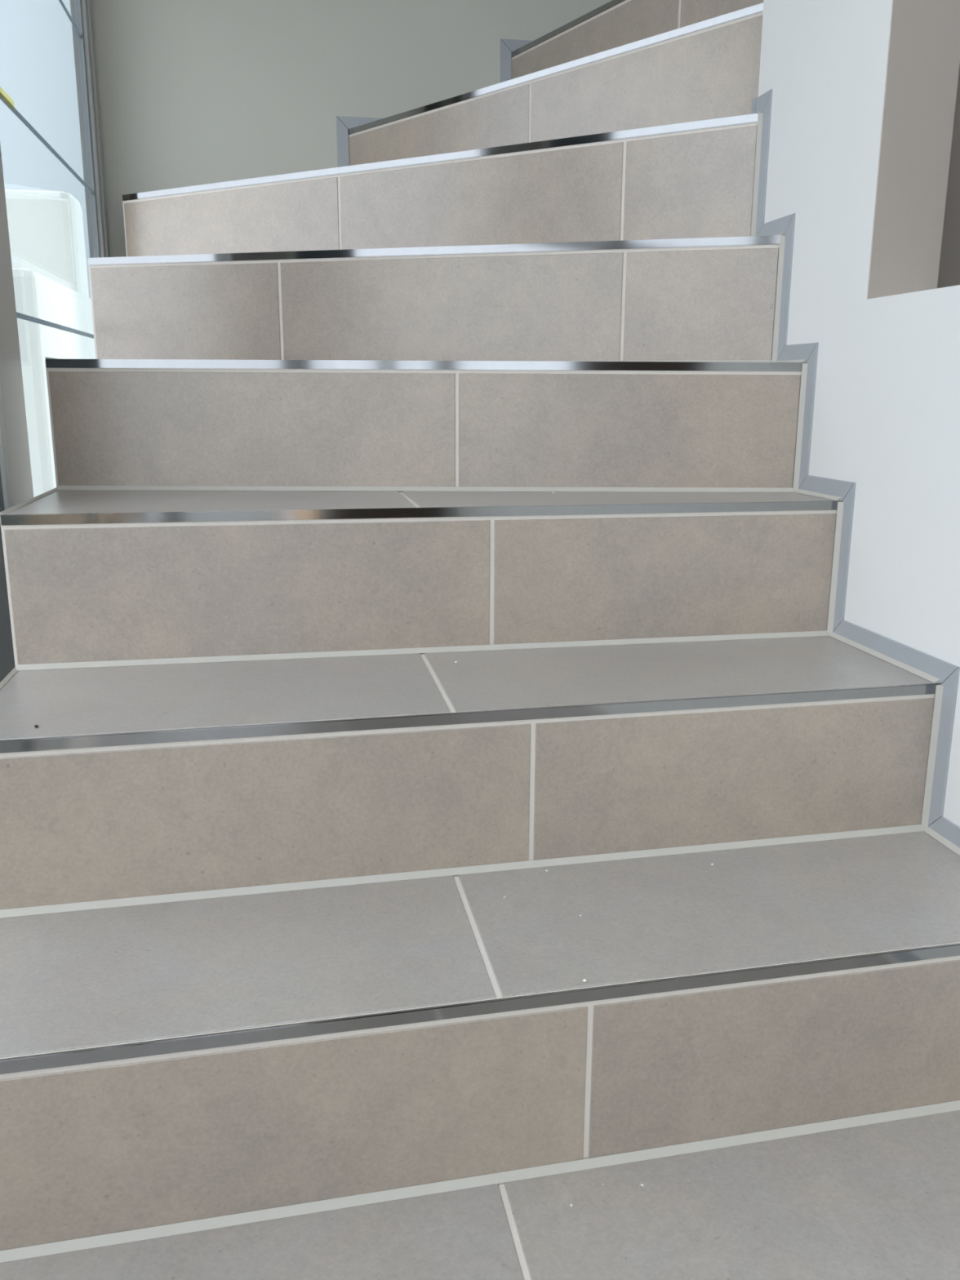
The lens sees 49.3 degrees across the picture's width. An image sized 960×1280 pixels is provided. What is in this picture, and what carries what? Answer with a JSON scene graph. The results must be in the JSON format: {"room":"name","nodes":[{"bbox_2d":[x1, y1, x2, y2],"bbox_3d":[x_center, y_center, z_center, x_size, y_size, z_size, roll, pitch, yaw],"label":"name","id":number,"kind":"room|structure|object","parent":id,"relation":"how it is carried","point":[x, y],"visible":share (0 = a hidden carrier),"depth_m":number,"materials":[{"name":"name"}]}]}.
{"room":"staircase","nodes":[
{"label":"staircase","id":0,"kind":"room"},
{"bbox_2d":[91,0,612,257],"bbox_3d":[0.808,-1.576,2.546,3.380,4.000,0.200,-2,14,-10],"label":"wall","id":1,"kind":"structure","parent":0,"point":[191,92],"depth_m":2.29,"materials":[{"name":"beige paint"}]},
{"bbox_2d":[336,38,533,167],"bbox_3d":[-0.015,-1.251,2.361,0.950,0.549,0.004,-2,14,-10],"label":"baseboard","id":2,"kind":"structure","parent":1,"relation":"attached to","point":[344,124],"depth_m":2.34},
{"bbox_2d":[0,1110,959,1279],"bbox_3d":[1.298,0.647,0.392,3.358,0.120,3.179,-2,14,-10],"label":"floor","id":3,"kind":"structure","parent":0,"point":[881,1201],"depth_m":0.84,"materials":[{"name":"tile"}]},
{"bbox_2d":[0,0,959,1262],"bbox_3d":[1.052,-0.506,1.570,3.293,1.573,2.250,-2,14,-10],"label":"staircase","id":4,"kind":"structure","parent":3,"relation":"on","point":[264,836],"depth_m":1.15,"materials":[{"name":"tile"}]},
{"bbox_2d":[758,0,959,826],"bbox_3d":[0.748,-1.140,-0.141,0.092,3.600,3.179,-2,14,-10],"label":"wall","id":5,"kind":"structure","parent":0,"point":[864,91],"depth_m":1.26,"materials":[{"name":"white paint"}]},
{"bbox_2d":[751,88,959,848],"bbox_3d":[0.545,-0.124,1.035,0.048,1.075,1.337,-2,14,-10],"label":"baseboard","id":6,"kind":"structure","parent":5,"relation":"attached to","point":[948,673],"depth_m":1.35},
{"bbox_2d":[937,63,959,288],"bbox_3d":[1.593,-1.537,1.538,2.200,3.600,0.095,-2,14,-10],"label":"wall","id":7,"kind":"structure","parent":0,"point":[948,275],"depth_m":1.54,"materials":[{"name":"beige paint"}]},
{"label":"outside","id":8,"kind":"structure","parent":0,"visible":0},
{"bbox_3d":[-6.996,1.116,-0.022,14.150,0.190,26.000,-2,14,-10],"label":"ground","id":9,"kind":"structure","parent":8,"visible":0},
{"bbox_2d":[0,0,90,297],"bbox_3d":[-5.925,-3.818,5.484,8.600,6.860,0.400,-2,14,-10],"label":"window","id":10,"kind":"structure","parent":9,"relation":"on","point":[37,73],"depth_m":6.08,"materials":[{"name":"grey"}]},
{"bbox_2d":[4,189,88,297],"bbox_3d":[-2.744,-0.560,3.212,2.995,1.605,0.200,-2,14,-10],"label":"wall","id":11,"kind":"structure","parent":9,"relation":"on","point":[46,228],"depth_m":3.21,"materials":[{"name":"white"}]},
{"bbox_2d":[12,267,95,497],"bbox_3d":[-1.161,-0.322,2.933,0.110,1.285,0.820,-2,14,-10],"label":"parapet","id":12,"kind":"object","parent":9,"relation":"on","point":[37,295],"visible":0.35,"depth_m":2.50,"materials":[{"name":"white"}]},
{"bbox_3d":[-0.464,-2.050,-0.058,0.060,1.880,4.498,-2,14,-10],"label":"wall","id":13,"kind":"structure","parent":0,"visible":0},
{"bbox_2d":[0,0,110,682],"bbox_3d":[-0.725,-0.449,1.740,0.067,2.070,1.298,-2,14,-10],"label":"window","id":14,"kind":"structure","parent":13,"relation":"in","point":[15,474],"depth_m":1.46,"materials":[{"name":"grey metal"}]},
{"bbox_2d":[0,87,14,110],"bbox_3d":[-0.663,-0.759,1.456,0.002,0.012,0.115,-2,14,-10],"label":"tape strip","id":15,"kind":"object","parent":14,"relation":"attached to","point":[3,95],"visible":1,"depth_m":1.47,"materials":[{"name":"yellow plastic"}]}
]}

